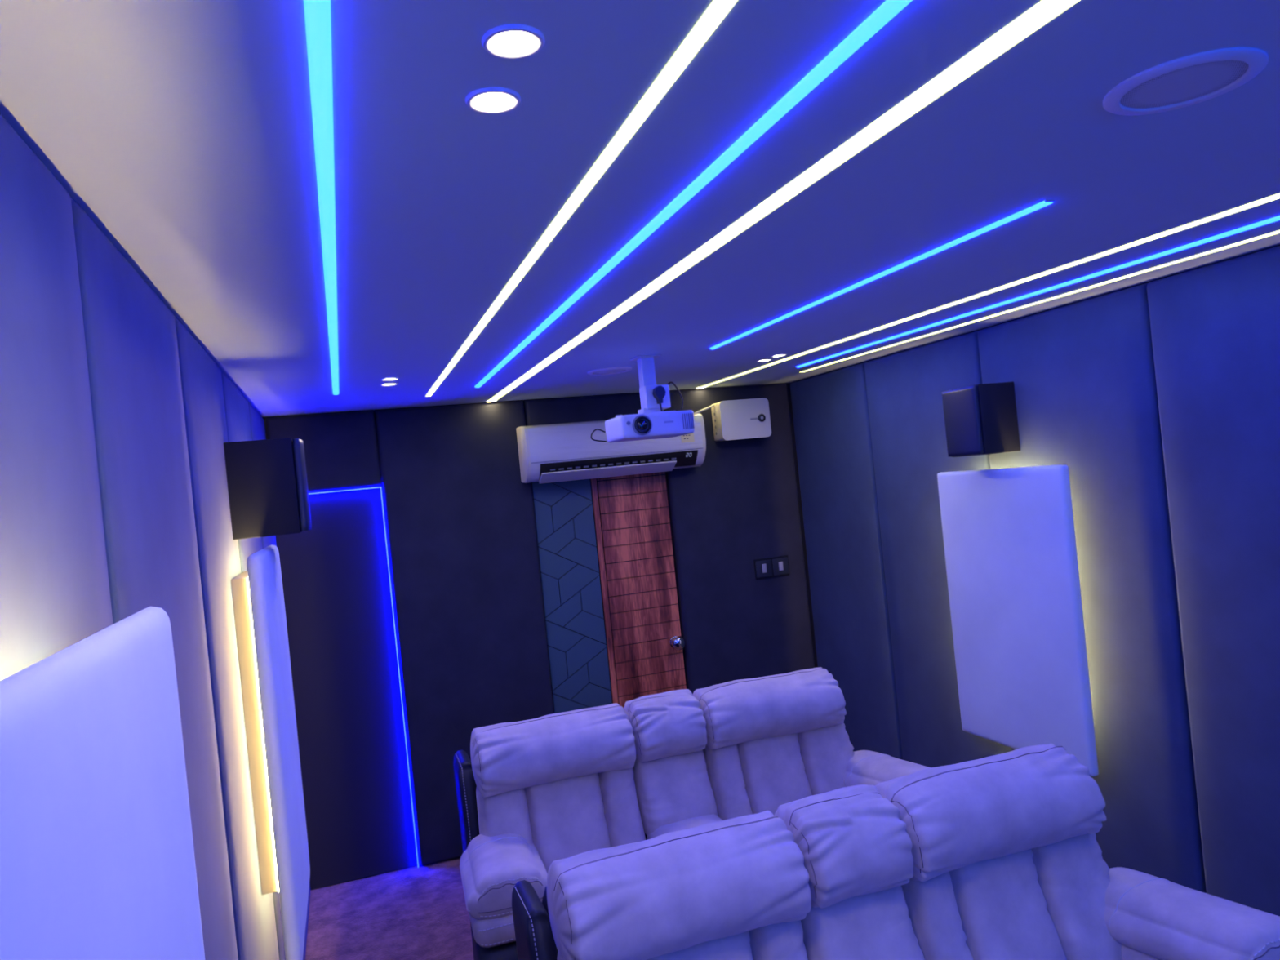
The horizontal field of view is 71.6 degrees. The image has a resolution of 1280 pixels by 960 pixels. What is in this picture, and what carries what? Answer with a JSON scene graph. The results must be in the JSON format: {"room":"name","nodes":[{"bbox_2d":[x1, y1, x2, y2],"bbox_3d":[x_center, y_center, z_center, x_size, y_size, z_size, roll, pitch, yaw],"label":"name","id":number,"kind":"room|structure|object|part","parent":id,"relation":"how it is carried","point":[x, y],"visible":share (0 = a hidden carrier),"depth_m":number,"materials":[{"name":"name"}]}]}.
{"room":"home theater","nodes":[
{"label":"home theater","id":0,"kind":"room"},
{"bbox_2d":[0,114,310,959],"bbox_3d":[-0.887,0.819,1.574,0.154,2.503,6.800,-6,0,-19],"label":"wall","id":1,"kind":"structure","parent":0,"point":[116,422],"depth_m":1.48,"materials":[{"name":"grey paint"}]},
{"bbox_3d":[-0.605,0.791,0.923,0.034,2.494,0.861,-6,0,-19],"label":"wall panel","id":2,"kind":"part","parent":1,"relation":"part of","materials":[{"name":"fabric"}]},
{"bbox_2d":[0,606,204,959],"bbox_3d":[-0.496,0.761,0.821,0.111,1.213,0.770,-6,0,-19],"label":"panel","id":3,"kind":"object","parent":1,"relation":"attached to","point":[97,858],"visible":1,"depth_m":0.78,"materials":[{"name":"beige fabric"}]},
{"bbox_3d":[-0.881,0.818,1.743,0.034,2.494,0.861,-6,0,-19],"label":"wall panel","id":4,"kind":"part","parent":1,"relation":"part of","materials":[{"name":"fabric"}]},
{"bbox_3d":[-1.157,0.846,2.565,0.034,2.494,0.866,-6,0,-19],"label":"wall panel","id":5,"kind":"part","parent":1,"relation":"part of","materials":[{"name":"fabric"}]},
{"bbox_3d":[-1.440,0.873,3.403,0.034,2.494,0.896,-6,0,-19],"label":"wall panel","id":6,"kind":"part","parent":1,"relation":"part of","materials":[{"name":"fabric"}]},
{"bbox_2d":[223,437,311,539],"bbox_3d":[-1.235,0.029,2.959,0.239,0.311,0.225,-6,0,-19],"label":"wall speaker","id":7,"kind":"object","parent":1,"relation":"attached to","point":[267,481],"visible":1,"depth_m":2.85,"materials":[{"name":"black plastic"}]},
{"bbox_2d":[292,438,311,531],"bbox_3d":[-1.137,0.019,2.992,0.030,0.303,0.219,-6,0,-19],"label":"grille","id":8,"kind":"object","parent":7,"relation":"attached to","point":[300,499],"depth_m":2.89,"materials":[{"name":"black fabric"}]},
{"bbox_2d":[231,544,310,959],"bbox_3d":[-1.181,0.828,2.856,0.111,1.213,0.765,-6,0,-19],"label":"panel","id":9,"kind":"object","parent":1,"relation":"attached to","point":[258,597],"visible":1,"depth_m":2.66,"materials":[{"name":"beige"}]},
{"bbox_3d":[-1.717,0.901,4.227,0.034,2.494,0.836,-6,0,-19],"label":"wall panel","id":10,"kind":"part","parent":1,"relation":"part of","materials":[{"name":"fabric"}]},
{"bbox_2d":[305,857,474,959],"bbox_3d":[0.776,1.974,2.043,3.675,0.120,7.100,-6,0,-19],"label":"floor","id":11,"kind":"structure","parent":0,"point":[415,913],"depth_m":4.27,"materials":[{"name":"carpet"}]},
{"bbox_2d":[453,666,929,959],"bbox_3d":[0.255,1.414,3.526,1.942,1.096,1.037,-6,0,-18],"label":"recliner sofa","id":12,"kind":"object","parent":11,"relation":"on","point":[532,794],"visible":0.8,"depth_m":3.49,"materials":[{"name":"white leather"},{"name":"black leather"}]},
{"bbox_3d":[-0.468,1.764,3.198,0.235,0.440,0.590,-6,0,-15],"label":"arm","id":13,"kind":"part","parent":12,"relation":"part of","materials":[{"name":"grey leather"}]},
{"bbox_3d":[-0.487,1.391,3.161,0.309,0.186,0.520,-6,0,-18],"label":"armrest","id":14,"kind":"part","parent":12,"relation":"part of","materials":[{"name":"white leather"}]},
{"bbox_2d":[470,702,635,796],"bbox_3d":[-0.342,1.054,3.489,0.633,0.248,0.275,-6,0,-18],"label":"headrest cover","id":15,"kind":"object","parent":12,"relation":"on","point":[553,753],"depth_m":3.40,"materials":[{"name":"white leather"}]},
{"bbox_2d":[623,688,706,762],"bbox_3d":[0.099,1.004,3.637,0.308,0.250,0.274,-6,0,-18],"label":"headrest cover","id":16,"kind":"object","parent":12,"relation":"on","point":[668,726],"depth_m":3.54,"materials":[{"name":"white leather"}]},
{"bbox_3d":[0.238,1.388,3.333,0.300,0.140,0.520,-6,0,-18],"label":"console lid","id":17,"kind":"part","parent":12,"relation":"part of","materials":[{"name":"white leather"}]},
{"bbox_2d":[692,666,846,750],"bbox_3d":[0.545,0.966,3.784,0.640,0.250,0.279,-6,0,-18],"label":"headrest cover","id":18,"kind":"object","parent":12,"relation":"on","point":[765,712],"depth_m":3.69,"materials":[{"name":"white leather"}]},
{"bbox_3d":[1.035,1.242,3.670,0.283,0.183,0.536,-6,0,-26],"label":"armrest","id":19,"kind":"part","parent":12,"relation":"part of","materials":[{"name":"white leather"}]},
{"bbox_2d":[511,743,1279,959],"bbox_3d":[0.689,1.371,2.239,1.942,1.096,1.037,-6,0,-19],"label":"recliner sofa","id":20,"kind":"object","parent":11,"relation":"on","point":[998,856],"visible":1,"depth_m":2.29,"materials":[{"name":"white leather"},{"name":"black leather"}]},
{"bbox_2d":[546,810,811,959],"bbox_3d":[0.094,1.011,2.192,0.633,0.248,0.275,-6,0,-19],"label":"headrest cover","id":21,"kind":"object","parent":20,"relation":"on","point":[700,892],"depth_m":2.11,"materials":[{"name":"white leather"}]},
{"bbox_2d":[773,784,913,908],"bbox_3d":[0.532,0.961,2.348,0.308,0.250,0.274,-6,0,-19],"label":"headrest cover","id":22,"kind":"object","parent":20,"relation":"on","point":[855,842],"depth_m":2.26,"materials":[{"name":"white leather"}]},
{"bbox_2d":[875,743,1106,881],"bbox_3d":[0.975,0.923,2.504,0.640,0.250,0.279,-6,0,-19],"label":"headrest cover","id":23,"kind":"object","parent":20,"relation":"on","point":[987,815],"depth_m":2.41,"materials":[{"name":"white leather"}]},
{"bbox_3d":[1.467,1.200,2.399,0.283,0.183,0.536,-6,0,-27],"label":"armrest","id":24,"kind":"part","parent":20,"relation":"part of","materials":[{"name":"white leather"}]},
{"bbox_2d":[262,382,817,866],"bbox_3d":[-0.420,0.773,5.215,3.375,2.503,0.204,-6,0,-19],"label":"wall","id":25,"kind":"structure","parent":0,"point":[468,612],"depth_m":4.99,"materials":[{"name":"grey paint"}]},
{"bbox_3d":[-1.684,-0.148,4.730,0.549,0.414,0.034,-6,0,-19],"label":"wall panel","id":26,"kind":"part","parent":25,"relation":"part of","materials":[{"name":"fabric"}]},
{"bbox_2d":[275,486,417,889],"bbox_3d":[-1.587,1.096,4.770,0.569,2.081,0.038,-6,0,-19],"label":"door","id":27,"kind":"structure","parent":25,"relation":"in","point":[335,578],"depth_m":4.75,"materials":[{"name":"grey laminate"}]},
{"bbox_2d":[308,486,418,867],"bbox_3d":[-1.563,1.096,4.736,0.549,2.079,0.010,-6,0,-19],"label":"light strip","id":28,"kind":"object","parent":25,"relation":"attached to","point":[378,486],"visible":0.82,"depth_m":4.82,"materials":[{"name":"blue plastic"}]},
{"bbox_3d":[-0.931,0.823,4.951,0.823,2.494,0.034,-6,0,-19],"label":"wall panel","id":29,"kind":"part","parent":25,"relation":"part of","materials":[{"name":"fabric"}]},
{"bbox_3d":[-0.248,-0.272,5.218,0.831,0.449,0.034,-6,0,-19],"label":"wall panel","id":30,"kind":"part","parent":25,"relation":"part of","materials":[{"name":"fabric"}]},
{"bbox_2d":[531,471,686,713],"bbox_3d":[-0.130,0.971,5.223,0.826,2.045,0.119,-6,0,-19],"label":"door","id":31,"kind":"structure","parent":25,"relation":"in","point":[605,546],"depth_m":5.24,"materials":[{"name":"brown wood"}]},
{"bbox_3d":[0.225,0.978,5.324,0.082,0.082,0.084,-6,0,-19],"label":"door knob","id":32,"kind":"part","parent":31,"relation":"part of","materials":[{"name":"silver metal"}]},
{"bbox_2d":[515,413,706,484],"bbox_3d":[-0.148,-0.186,5.111,1.070,0.331,0.234,-6,0,-19],"label":"air conditioner","id":33,"kind":"object","parent":25,"relation":"attached to","point":[566,451],"visible":0.85,"depth_m":4.99,"materials":[{"name":"white plastic"}]},
{"bbox_2d":[539,449,697,479],"bbox_3d":[-0.112,-0.088,5.066,0.940,0.086,0.076,-6,0,-19],"label":"air vent","id":34,"kind":"object","parent":33,"relation":"attached to","point":[684,458],"depth_m":5.03,"materials":[{"name":"black plastic"}]},
{"bbox_2d":[693,404,714,413],"bbox_3d":[0.378,-0.422,5.360,0.189,0.071,0.016,-6,0,-20],"label":"conduit","id":35,"kind":"object","parent":33,"relation":"attached to","point":[713,405],"visible":0.71,"depth_m":5.36,"materials":[{"name":"white plastic"}]},
{"bbox_3d":[0.651,0.667,5.489,0.856,2.494,0.034,-6,0,-19],"label":"wall panel","id":36,"kind":"part","parent":25,"relation":"part of","materials":[{"name":"fabric"}]},
{"bbox_2d":[711,397,771,441],"bbox_3d":[0.616,-0.374,5.417,0.327,0.254,0.156,-6,0,-19],"label":"voltage stabiliser","id":37,"kind":"object","parent":25,"relation":"attached to","point":[740,419],"visible":0.98,"depth_m":5.35,"materials":[{"name":"beige plastic"}]},
{"bbox_2d":[753,555,790,579],"bbox_3d":[0.816,0.543,5.522,0.238,0.125,0.022,-6,0,-19],"label":"switch plate","id":38,"kind":"object","parent":25,"relation":"attached to","point":[774,566],"visible":1,"depth_m":5.51,"materials":[{"name":"black plastic"}]},
{"bbox_2d":[0,0,1279,417],"bbox_3d":[0.519,-0.637,2.043,3.675,0.120,7.100,-6,0,-19],"label":"ceiling","id":39,"kind":"structure","parent":0,"point":[183,130],"depth_m":1.53,"materials":[{"name":"blue paint"}]},
{"bbox_2d":[303,0,338,395],"bbox_3d":[-0.477,-0.474,1.344,0.026,0.008,5.620,-6,0,-19],"label":"ceiling light strip","id":40,"kind":"object","parent":39,"relation":"attached to","point":[317,12],"visible":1,"depth_m":1.24,"materials":[{"name":"blue plastic"}]},
{"bbox_2d":[380,382,397,386],"bbox_3d":[-1.089,-0.416,3.854,0.073,0.005,0.073,-6,0,-19],"label":"recessed light","id":41,"kind":"object","parent":39,"relation":"in","point":[384,384],"visible":1,"depth_m":3.85,"materials":[{"name":"white"}]},
{"bbox_2d":[380,377,399,380],"bbox_3d":[-1.042,-0.420,3.693,0.073,0.005,0.073,-6,0,-19],"label":"recessed light","id":42,"kind":"object","parent":39,"relation":"in","point":[385,378],"visible":1,"depth_m":3.68,"materials":[{"name":"white"}]},
{"bbox_2d":[465,86,520,113],"bbox_3d":[-0.195,-0.504,1.180,0.073,0.005,0.073,-6,0,-19],"label":"recessed light","id":43,"kind":"object","parent":39,"relation":"in","point":[493,100],"visible":1,"depth_m":1.18,"materials":[{"name":"white plastic"}]},
{"bbox_2d":[481,23,544,58],"bbox_3d":[-0.147,-0.508,1.031,0.073,0.005,0.073,-6,0,-19],"label":"recessed light","id":44,"kind":"object","parent":39,"relation":"in","point":[498,42],"visible":1,"depth_m":1.03,"materials":[{"name":"white plastic"}]},
{"bbox_2d":[425,0,737,396],"bbox_3d":[-0.120,-0.512,1.632,0.032,0.004,5.937,-6,0,-19],"label":"ceiling light strip","id":45,"kind":"object","parent":39,"relation":"attached to","point":[717,10],"visible":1,"depth_m":1.36,"materials":[{"name":"white plastic"}]},
{"bbox_2d":[586,366,631,375],"bbox_3d":[-0.141,-0.508,4.139,0.210,0.008,0.210,-6,0,-19],"label":"ceiling speaker","id":46,"kind":"object","parent":39,"relation":"attached to","point":[608,371],"visible":1,"depth_m":4.11,"materials":[{"name":"white"}]},
{"bbox_2d":[593,368,626,373],"bbox_3d":[-0.141,-0.507,4.139,0.162,0.002,0.162,-6,0,-19],"label":"grille","id":47,"kind":"object","parent":46,"relation":"attached to","point":[597,371],"depth_m":4.13,"materials":[{"name":"white plastic"}]},
{"bbox_2d":[629,354,671,413],"bbox_3d":[0.045,-0.404,3.813,0.133,0.250,0.110,-6,0,-19],"label":"mount","id":48,"kind":"object","parent":39,"relation":"attached to","point":[646,365],"visible":0.83,"depth_m":3.78,"materials":[{"name":"white plastic"}]},
{"bbox_3d":[0.022,-0.525,3.809,0.110,0.006,0.110,-6,0,-19],"label":"ceiling plate","id":49,"kind":"part","parent":48,"relation":"part of","materials":[{"name":"white plastic"}]},
{"bbox_3d":[0.029,-0.456,3.809,0.058,0.136,0.058,-6,0,-19],"label":"post","id":50,"kind":"part","parent":48,"relation":"part of","materials":[{"name":"white plastic"}]},
{"bbox_2d":[604,409,694,442],"bbox_3d":[0.042,-0.230,3.750,0.322,0.106,0.257,-6,0,-19],"label":"projector","id":51,"kind":"object","parent":48,"relation":"hanging from","point":[669,424],"visible":1,"depth_m":3.65,"materials":[{"name":"white plastic"}]},
{"bbox_2d":[591,428,606,442],"bbox_3d":[-0.180,-0.191,3.823,0.067,0.061,0.009,-6,0,-12],"label":"cable","id":52,"kind":"object","parent":51,"relation":"attached to","point":[594,430],"visible":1,"depth_m":3.82,"materials":[{"name":"black plastic"}]},
{"bbox_3d":[0.061,-0.279,3.756,0.150,0.009,0.120,-6,0,-19],"label":"plate","id":53,"kind":"part","parent":51,"relation":"part of","materials":[{"name":"white plastic"}]},
{"bbox_2d":[652,386,665,411],"bbox_3d":[0.094,-0.336,3.767,0.077,0.122,0.056,-6,0,-19],"label":"plug","id":54,"kind":"object","parent":48,"relation":"attached to","point":[659,392],"visible":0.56,"depth_m":3.74,"materials":[{"name":"black plastic"}]},
{"bbox_2d":[667,382,683,410],"bbox_3d":[0.152,-0.356,3.852,0.098,0.142,0.029,-6,0,-31],"label":"power cable","id":55,"kind":"object","parent":48,"relation":"attached to","point":[673,383],"visible":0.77,"depth_m":3.87,"materials":[{"name":"black plastic"}]},
{"bbox_2d":[474,0,912,387],"bbox_3d":[0.118,-0.533,1.569,0.029,0.008,5.664,-6,0,-19],"label":"ceiling light strip","id":56,"kind":"object","parent":39,"relation":"attached to","point":[889,9],"visible":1,"depth_m":1.39,"materials":[{"name":"blue plastic"}]},
{"bbox_2d":[756,358,771,362],"bbox_3d":[0.605,-0.583,4.326,0.073,0.005,0.073,-6,0,-19],"label":"recessed light","id":57,"kind":"object","parent":39,"relation":"in","point":[768,359],"visible":1,"depth_m":4.31,"materials":[{"name":"white"}]},
{"bbox_2d":[771,353,786,357],"bbox_3d":[0.655,-0.588,4.188,0.073,0.005,0.073,-6,0,-19],"label":"recessed light","id":58,"kind":"object","parent":39,"relation":"in","point":[780,354],"visible":1,"depth_m":4.17,"materials":[{"name":"white"}]},
{"bbox_2d":[486,0,1079,402],"bbox_3d":[0.192,-0.542,1.978,0.051,0.004,6.390,-6,0,-19],"label":"ceiling light strip","id":59,"kind":"object","parent":39,"relation":"attached to","point":[1045,11],"visible":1,"depth_m":1.47,"materials":[{"name":"white plastic"}]},
{"bbox_2d":[709,200,1054,349],"bbox_3d":[0.602,-0.581,2.839,0.026,0.008,1.885,-6,0,-19],"label":"ceiling light strip","id":60,"kind":"object","parent":39,"relation":"attached to","point":[1046,202],"visible":1,"depth_m":2.43,"materials":[{"name":"blue plastic"}]},
{"bbox_2d":[696,193,1279,388],"bbox_3d":[1.417,-0.663,2.394,0.052,0.004,6.390,-6,0,-19],"label":"ceiling light strip","id":61,"kind":"object","parent":39,"relation":"attached to","point":[1275,197],"visible":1,"depth_m":2.76,"materials":[{"name":"white plastic"}]},
{"bbox_2d":[795,215,1279,368],"bbox_3d":[1.758,-0.695,2.102,0.035,0.008,5.617,-6,0,-19],"label":"ceiling light strip","id":62,"kind":"object","parent":39,"relation":"attached to","point":[1277,218],"visible":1,"depth_m":2.95,"materials":[{"name":"blue"}]},
{"bbox_2d":[799,230,1279,373],"bbox_3d":[1.890,-0.710,2.287,0.039,0.004,5.883,-6,0,-19],"label":"ceiling light strip","id":63,"kind":"object","parent":39,"relation":"attached to","point":[1278,231],"visible":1,"depth_m":3.18,"materials":[{"name":"white"}]},
{"bbox_2d":[1102,47,1268,115],"bbox_3d":[0.828,-0.603,1.354,0.216,0.008,0.216,-6,0,-19],"label":"ceiling speaker","id":64,"kind":"object","parent":39,"relation":"attached to","point":[1204,76],"visible":1,"depth_m":1.34,"materials":[{"name":"white"}]},
{"bbox_2d":[1120,60,1248,108],"bbox_3d":[0.828,-0.602,1.354,0.168,0.002,0.168,-6,0,-19],"label":"grille","id":65,"kind":"object","parent":64,"relation":"attached to","point":[1202,81],"depth_m":1.35,"materials":[{"name":"white plastic"}]},
{"bbox_2d":[790,244,1279,915],"bbox_3d":[2.150,0.520,2.606,0.154,2.503,6.800,-6,0,-19],"label":"wall","id":66,"kind":"structure","parent":0,"point":[1159,398],"depth_m":3.31,"materials":[{"name":"fabric"}]},
{"bbox_3d":[1.207,0.613,5.221,0.034,2.494,0.835,-6,0,-19],"label":"wall panel","id":67,"kind":"part","parent":66,"relation":"part of","materials":[{"name":"fabric"}]},
{"bbox_3d":[1.484,0.585,4.396,0.034,2.494,0.899,-6,0,-19],"label":"wall panel","id":68,"kind":"part","parent":66,"relation":"part of","materials":[{"name":"fabric"}]},
{"bbox_2d":[942,382,1020,457],"bbox_3d":[1.466,-0.258,3.831,0.221,0.295,0.217,-6,0,-19],"label":"wall speaker","id":69,"kind":"object","parent":66,"relation":"attached to","point":[981,419],"visible":1,"depth_m":3.74,"materials":[{"name":"black plastic"}]},
{"bbox_2d":[942,385,983,456],"bbox_3d":[1.376,-0.249,3.800,0.030,0.287,0.211,-6,0,-19],"label":"grille","id":70,"kind":"object","parent":69,"relation":"attached to","point":[963,407],"depth_m":3.76,"materials":[{"name":"black fabric"}]},
{"bbox_2d":[937,464,1098,776],"bbox_3d":[1.608,0.554,3.798,0.111,1.213,0.765,-6,0,-19],"label":"panel","id":71,"kind":"object","parent":66,"relation":"attached to","point":[1013,580],"visible":0.93,"depth_m":3.71,"materials":[{"name":"beige fabric"}]},
{"bbox_3d":[1.768,0.557,3.552,0.034,2.494,0.874,-6,0,-19],"label":"wall panel","id":72,"kind":"part","parent":66,"relation":"part of","materials":[{"name":"fabric"}]},
{"bbox_3d":[2.050,0.530,2.715,0.034,2.494,0.886,-6,0,-19],"label":"wall panel","id":73,"kind":"part","parent":66,"relation":"part of","materials":[{"name":"fabric"}]}
]}

